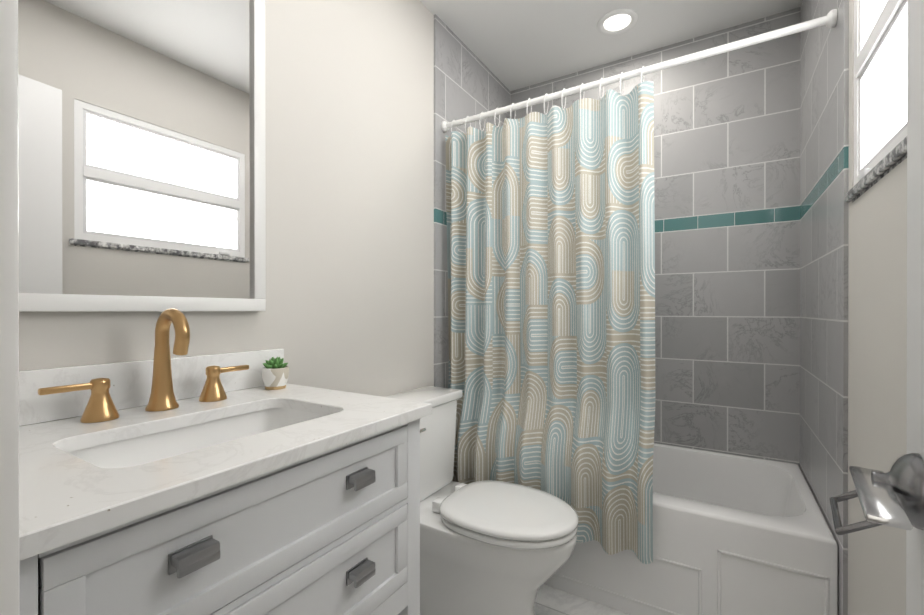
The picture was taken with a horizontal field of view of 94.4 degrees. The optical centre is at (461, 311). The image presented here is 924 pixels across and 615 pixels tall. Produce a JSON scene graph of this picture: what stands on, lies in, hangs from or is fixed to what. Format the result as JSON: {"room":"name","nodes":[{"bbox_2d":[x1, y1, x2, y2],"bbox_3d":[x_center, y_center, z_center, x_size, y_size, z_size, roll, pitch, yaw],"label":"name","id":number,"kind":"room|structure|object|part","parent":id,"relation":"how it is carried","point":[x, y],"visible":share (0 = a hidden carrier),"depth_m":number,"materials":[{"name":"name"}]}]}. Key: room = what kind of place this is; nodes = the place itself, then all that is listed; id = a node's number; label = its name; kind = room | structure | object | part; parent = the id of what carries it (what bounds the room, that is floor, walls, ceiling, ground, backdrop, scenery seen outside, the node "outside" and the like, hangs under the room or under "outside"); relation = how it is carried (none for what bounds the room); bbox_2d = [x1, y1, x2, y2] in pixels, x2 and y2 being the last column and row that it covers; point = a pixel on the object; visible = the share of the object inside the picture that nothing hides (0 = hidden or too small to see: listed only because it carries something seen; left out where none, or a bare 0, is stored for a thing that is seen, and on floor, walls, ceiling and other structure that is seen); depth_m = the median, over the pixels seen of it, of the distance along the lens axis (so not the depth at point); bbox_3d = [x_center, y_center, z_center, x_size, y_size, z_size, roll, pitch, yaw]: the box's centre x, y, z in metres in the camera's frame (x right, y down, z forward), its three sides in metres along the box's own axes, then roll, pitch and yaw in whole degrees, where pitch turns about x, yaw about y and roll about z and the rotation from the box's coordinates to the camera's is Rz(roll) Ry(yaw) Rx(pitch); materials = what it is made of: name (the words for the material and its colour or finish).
{"room":"bathroom","nodes":[
{"label":"bathroom","id":0,"kind":"room"},
{"bbox_2d":[19,0,433,396],"bbox_3d":[-0.484,-0.121,1.472,0.120,2.440,3.030,0,0,31],"label":"wall","id":1,"kind":"structure","parent":0,"point":[349,129],"depth_m":1.46,"materials":[{"name":"paint"}]},
{"bbox_2d":[18,0,265,311],"bbox_3d":[-0.713,-0.445,0.949,0.028,0.890,0.590,0,0,31],"label":"mirror","id":2,"kind":"object","parent":1,"relation":"attached to","point":[141,138],"visible":1,"depth_m":0.95,"materials":[{"name":"white mirror"}]},
{"bbox_3d":[-0.713,-0.017,0.950,0.028,0.034,0.590,0,0,31],"label":"frame","id":3,"kind":"part","parent":2,"relation":"part of","materials":[{"name":"white wood"}]},
{"bbox_3d":[-0.568,-0.445,1.187,0.028,0.822,0.034,0,0,31],"label":"frame","id":4,"kind":"part","parent":2,"relation":"part of","materials":[{"name":"white"}]},
{"bbox_2d":[19,348,283,425],"bbox_3d":[-0.713,0.160,0.957,0.020,0.100,0.705,0,0,31],"label":"backsplash","id":5,"kind":"structure","parent":1,"relation":"attached to","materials":[{"name":"stone"}]},
{"bbox_2d":[434,14,510,387],"bbox_3d":[0.087,-0.122,2.283,0.010,2.440,0.810,0,0,31],"label":"wall tile","id":6,"kind":"structure","parent":1,"relation":"attached to","point":[468,82],"depth_m":2.00,"materials":[{"name":"grey tile"}]},
{"bbox_2d":[441,9,836,563],"bbox_3d":[0.500,-0.028,1.606,1.398,1.764,0.165,0,0,31],"label":"shower curtain","id":7,"kind":"object","parent":6,"relation":"attached to","point":[551,263],"visible":0.92,"depth_m":1.70,"materials":[{"name":"multicoloured fabric"}]},
{"bbox_3d":[0.521,-0.871,1.639,1.393,0.055,0.060,0,0,31],"label":"rod","id":8,"kind":"part","parent":7,"relation":"part of","materials":[{"name":"white metal"}]},
{"bbox_2d":[535,584,630,614],"bbox_3d":[0.174,1.150,1.074,1.660,0.100,3.030,0,0,31],"label":"floor","id":9,"kind":"structure","parent":0,"point":[550,600],"depth_m":1.60,"materials":[{"name":"tile"}]},
{"bbox_2d":[19,348,431,614],"bbox_3d":[-0.486,0.606,0.820,0.550,0.990,0.705,0,0,31],"label":"bathroom vanity","id":10,"kind":"object","parent":9,"relation":"on","point":[250,495],"visible":0.96,"depth_m":0.71,"materials":[{"name":"white paint"}]},
{"bbox_3d":[-0.462,0.669,0.429,0.045,0.866,0.045,0,0,31],"label":"leg","id":11,"kind":"part","parent":10,"relation":"part of","materials":[{"name":"white paint"}]},
{"bbox_3d":[-0.426,0.333,0.456,0.018,0.090,0.034,0,0,31],"label":"drawer","id":12,"kind":"part","parent":10,"relation":"part of","materials":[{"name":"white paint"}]},
{"bbox_3d":[-0.357,0.320,0.564,0.003,0.026,0.054,0,0,31],"label":"pull plate","id":13,"kind":"part","parent":10,"relation":"part of","materials":[{"name":"silver metal"}]},
{"bbox_3d":[-0.284,0.243,0.696,0.020,0.016,0.598,0,0,31],"label":"rail","id":14,"kind":"part","parent":10,"relation":"part of","materials":[{"name":"white paint"}]},
{"bbox_3d":[-0.281,0.270,0.695,0.018,0.034,0.592,0,0,31],"label":"drawer","id":15,"kind":"part","parent":10,"relation":"part of","materials":[{"name":"white paint"}]},
{"bbox_2d":[19,384,431,560],"bbox_3d":[-0.486,0.223,0.819,0.550,0.024,0.705,0,0,31],"label":"countertop","id":16,"kind":"structure","parent":10,"relation":"on","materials":[{"name":"stone"}]},
{"bbox_2d":[38,308,248,422],"bbox_3d":[-0.618,0.102,0.907,0.129,0.216,0.392,0,0,31],"label":"faucet","id":17,"kind":"object","parent":16,"relation":"on","point":[100,407],"visible":1,"depth_m":0.90,"materials":[{"name":"gold metal"}]},
{"bbox_3d":[-0.648,0.142,0.925,0.060,0.135,0.060,0,0,31],"label":"spout","id":18,"kind":"part","parent":17,"relation":"part of","materials":[{"name":"gold metal"}]},
{"bbox_2d":[67,408,325,467],"bbox_3d":[-0.456,0.307,0.807,0.306,0.142,0.478,0,0,31],"label":"basin","id":19,"kind":"object","parent":16,"relation":"in","point":[147,445],"depth_m":0.87,"materials":[{"name":"white ceramic"}]},
{"bbox_2d":[262,357,288,389],"bbox_3d":[-0.507,0.167,1.165,0.068,0.085,0.068,0,0,31],"label":"plant","id":20,"kind":"object","parent":16,"relation":"on","point":[275,374],"visible":1,"depth_m":1.14,"materials":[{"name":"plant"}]},
{"bbox_3d":[-0.507,0.177,1.165,0.068,0.049,0.068,0,0,31],"label":"pot","id":21,"kind":"part","parent":20,"relation":"part of","materials":[{"name":"white ceramic"}]},
{"bbox_3d":[-0.507,0.205,1.165,0.054,0.008,0.054,0,0,31],"label":"pot","id":22,"kind":"part","parent":20,"relation":"part of","materials":[{"name":"beige ceramic"}]},
{"bbox_3d":[-0.283,0.332,0.696,0.009,0.138,0.572,0,0,31],"label":"drawer panel","id":23,"kind":"part","parent":10,"relation":"part of","materials":[{"name":"white paint"}]},
{"bbox_3d":[-0.281,0.394,0.695,0.018,0.034,0.592,0,0,31],"label":"drawer","id":24,"kind":"part","parent":10,"relation":"part of","materials":[{"name":"white paint"}]},
{"bbox_3d":[-0.284,0.418,0.696,0.020,0.011,0.598,0,0,31],"label":"rail","id":25,"kind":"part","parent":10,"relation":"part of","materials":[{"name":"white paint"}]},
{"bbox_3d":[-0.281,0.443,0.695,0.018,0.034,0.592,0,0,31],"label":"drawer","id":26,"kind":"part","parent":10,"relation":"part of","materials":[{"name":"white paint"}]},
{"bbox_3d":[-0.283,0.511,0.696,0.009,0.150,0.572,0,0,31],"label":"drawer panel","id":27,"kind":"part","parent":10,"relation":"part of","materials":[{"name":"white paint"}]},
{"bbox_3d":[-0.201,0.499,0.820,0.003,0.026,0.054,0,0,31],"label":"pull plate","id":28,"kind":"part","parent":10,"relation":"part of","materials":[{"name":"silver metal"}]},
{"bbox_3d":[-0.201,0.320,0.820,0.003,0.026,0.054,0,0,31],"label":"pull plate","id":29,"kind":"part","parent":10,"relation":"part of","materials":[{"name":"silver metal"}]},
{"bbox_3d":[-0.281,0.579,0.695,0.018,0.034,0.592,0,0,31],"label":"drawer","id":30,"kind":"part","parent":10,"relation":"part of","materials":[{"name":"white paint"}]},
{"bbox_3d":[-0.284,0.625,0.697,0.020,0.053,0.598,0,0,31],"label":"rail","id":31,"kind":"part","parent":10,"relation":"part of","materials":[{"name":"white paint"}]},
{"bbox_3d":[-0.136,0.510,0.933,0.018,0.102,0.034,0,0,31],"label":"drawer","id":32,"kind":"part","parent":10,"relation":"part of","materials":[{"name":"white paint"}]},
{"bbox_3d":[-0.136,0.332,0.933,0.018,0.090,0.034,0,0,31],"label":"drawer","id":33,"kind":"part","parent":10,"relation":"part of","materials":[{"name":"white paint"}]},
{"bbox_3d":[-0.127,0.667,0.978,0.045,0.866,0.045,0,0,31],"label":"leg","id":34,"kind":"part","parent":10,"relation":"part of","materials":[{"name":"white paint"}]},
{"bbox_2d":[387,386,578,614],"bbox_3d":[0.051,0.713,1.522,0.720,0.772,0.404,0,0,31],"label":"toilet","id":35,"kind":"object","parent":9,"relation":"on","point":[490,547],"visible":0.81,"depth_m":1.41,"materials":[{"name":"white ceramic"}]},
{"bbox_3d":[-0.178,0.345,1.661,0.184,0.036,0.404,0,0,31],"label":"tank lid","id":36,"kind":"part","parent":35,"relation":"part of","materials":[{"name":"white ceramic"}]},
{"bbox_3d":[-0.182,0.535,1.664,0.170,0.342,0.380,0,0,31],"label":"tank","id":37,"kind":"part","parent":35,"relation":"part of","materials":[{"name":"white ceramic"}]},
{"bbox_3d":[0.059,0.903,1.518,0.696,0.392,0.360,0,0,31],"label":"bowl","id":38,"kind":"part","parent":35,"relation":"part of","materials":[{"name":"white ceramic"}]},
{"bbox_3d":[0.164,0.695,1.454,0.450,0.020,0.364,0,0,31],"label":"seat","id":39,"kind":"part","parent":35,"relation":"part of","materials":[{"name":"white plastic"}]},
{"bbox_3d":[0.164,0.668,1.454,0.456,0.028,0.370,0,0,31],"label":"lid","id":40,"kind":"part","parent":35,"relation":"part of","materials":[{"name":"white ceramic"}]},
{"bbox_2d":[543,443,837,614],"bbox_3d":[0.698,0.886,1.933,1.396,0.425,0.752,0,0,31],"label":"bathtub","id":41,"kind":"object","parent":9,"relation":"on","point":[737,535],"visible":0.56,"depth_m":1.47,"materials":[{"name":"white ceramic"}]},
{"bbox_2d":[420,0,801,90],"bbox_3d":[0.174,-1.390,1.068,1.660,0.100,3.030,0,0,31],"label":"ceiling","id":42,"kind":"structure","parent":0,"point":[512,45],"depth_m":2.02,"materials":[{"name":"paint"}]},
{"bbox_2d":[597,8,637,34],"bbox_3d":[0.720,-1.336,1.983,0.176,0.010,0.176,0,0,31],"label":"recessed light","id":43,"kind":"object","parent":42,"relation":"in","point":[616,21],"visible":1,"depth_m":1.97,"materials":[{"name":"white plastic"}]},
{"bbox_2d":[848,0,906,614],"bbox_3d":[0.831,0.071,0.671,0.120,2.060,3.030,0,0,31],"label":"wall","id":44,"kind":"structure","parent":0,"point":[877,325],"depth_m":0.98,"materials":[{"name":"paint"}]},
{"bbox_2d":[800,0,848,614],"bbox_3d":[1.291,-0.121,1.549,0.010,2.440,0.810,0,0,31],"label":"wall tile","id":45,"kind":"structure","parent":44,"relation":"attached to","point":[824,110],"depth_m":1.42,"materials":[{"name":"grey tile"}]},
{"bbox_2d":[845,136,906,202],"bbox_3d":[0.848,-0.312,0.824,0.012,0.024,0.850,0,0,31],"label":"window sill","id":46,"kind":"structure","parent":44,"relation":"attached to","point":[890,158],"depth_m":0.93,"materials":[{"name":"grey stone"}]},
{"bbox_3d":[0.931,-0.122,2.313,1.420,2.440,0.120,0,0,31],"label":"wall","id":47,"kind":"structure","parent":0,"visible":0},
{"bbox_2d":[511,7,799,466],"bbox_3d":[0.897,-0.122,2.258,1.400,2.440,0.010,0,0,31],"label":"wall tile","id":48,"kind":"structure","parent":47,"relation":"attached to","point":[727,232],"depth_m":2.03,"materials":[{"name":"grey tile"}]},
{"bbox_3d":[-0.655,-0.118,0.413,0.690,2.440,0.120,0,0,31],"label":"wall","id":49,"kind":"structure","parent":0,"visible":0},
{"bbox_2d":[0,0,19,614],"bbox_3d":[-0.345,0.047,0.308,0.074,2.110,0.022,0,0,31],"label":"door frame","id":50,"kind":"structure","parent":49,"relation":"attached to","point":[9,377],"depth_m":0.29,"materials":[{"name":"white wood"}]},
{"bbox_3d":[0.199,-0.117,-0.107,0.150,2.440,0.120,0,0,31],"label":"wall","id":51,"kind":"structure","parent":0,"visible":0},
{"bbox_2d":[906,0,923,614],"bbox_3d":[0.330,0.081,0.237,0.036,2.018,0.580,0,0,38],"label":"door leaf","id":52,"kind":"structure","parent":51,"relation":"in","point":[915,312],"depth_m":0.44,"materials":[{"name":"white paint"}]},
{"bbox_2d":[871,453,923,529],"bbox_3d":[0.437,0.177,0.431,0.034,0.072,0.072,0,0,38],"label":"rose","id":53,"kind":"object","parent":52,"relation":"attached to","point":[903,477],"visible":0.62,"depth_m":0.41,"materials":[{"name":"silver metal"}]},
{"bbox_2d":[849,466,911,529],"bbox_3d":[0.398,0.175,0.412,0.028,0.007,0.146,0,0,38],"label":"door lever","id":54,"kind":"object","parent":53,"relation":"attached to","point":[879,502],"visible":0.81,"depth_m":0.39,"materials":[{"name":"silver metal"}]},
{"bbox_2d":[829,490,881,534],"bbox_3d":[0.371,0.188,0.406,0.031,0.023,0.086,0,0,38],"label":"loop","id":55,"kind":"object","parent":54,"relation":"attached to","point":[840,529],"visible":0.88,"depth_m":0.39,"materials":[{"name":"silver metal"}]},
{"bbox_3d":[0.368,-0.625,-0.091,0.120,0.665,1.250,0,0,31],"label":"wall","id":56,"kind":"structure","parent":0,"visible":0},
{"bbox_2d":[854,0,907,185],"bbox_3d":[0.871,-0.642,0.809,0.044,0.635,0.810,0,0,31],"label":"window","id":57,"kind":"structure","parent":56,"relation":"in","point":[886,104],"depth_m":1.01,"materials":[{"name":"white glass"}]},
{"bbox_3d":[1.075,-0.642,1.140,0.040,0.571,0.032,0,0,31],"label":"frame","id":58,"kind":"part","parent":57,"relation":"part of","materials":[{"name":"white"}]},
{"bbox_3d":[1.060,-0.489,1.122,0.026,0.236,0.014,0,0,31],"label":"window sash","id":59,"kind":"part","parent":57,"relation":"part of","materials":[{"name":"white"}]},
{"bbox_3d":[1.060,-0.796,1.122,0.026,0.236,0.014,0,0,31],"label":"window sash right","id":60,"kind":"part","parent":57,"relation":"part of","materials":[{"name":"white"}]},
{"bbox_2d":[858,168,869,180],"bbox_3d":[0.993,-0.337,1.057,0.011,0.016,0.060,0,0,31],"label":"operator","id":61,"kind":"object","parent":57,"relation":"attached to","point":[863,173],"visible":0.69,"depth_m":1.05,"materials":[{"name":"white"}]},
{"bbox_3d":[0.870,-0.795,0.809,0.005,0.236,0.718,0,0,31],"label":"pane","id":62,"kind":"part","parent":57,"relation":"part of","materials":[{"name":"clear glass"}]},
{"bbox_3d":[0.873,-0.340,0.809,0.040,0.032,0.810,0,0,31],"label":"frame","id":63,"kind":"part","parent":57,"relation":"part of","materials":[{"name":"white"}]},
{"bbox_3d":[0.870,-0.363,0.810,0.026,0.014,0.746,0,0,31],"label":"window sash","id":64,"kind":"part","parent":57,"relation":"part of","materials":[{"name":"white"}]},
{"bbox_3d":[0.870,-0.613,0.810,0.026,0.014,0.746,0,0,31],"label":"window sash","id":65,"kind":"part","parent":57,"relation":"part of","materials":[{"name":"white"}]},
{"bbox_3d":[0.870,-0.488,0.810,0.005,0.236,0.718,0,0,31],"label":"pane","id":66,"kind":"part","parent":57,"relation":"part of","materials":[{"name":"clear glass"}]}
]}

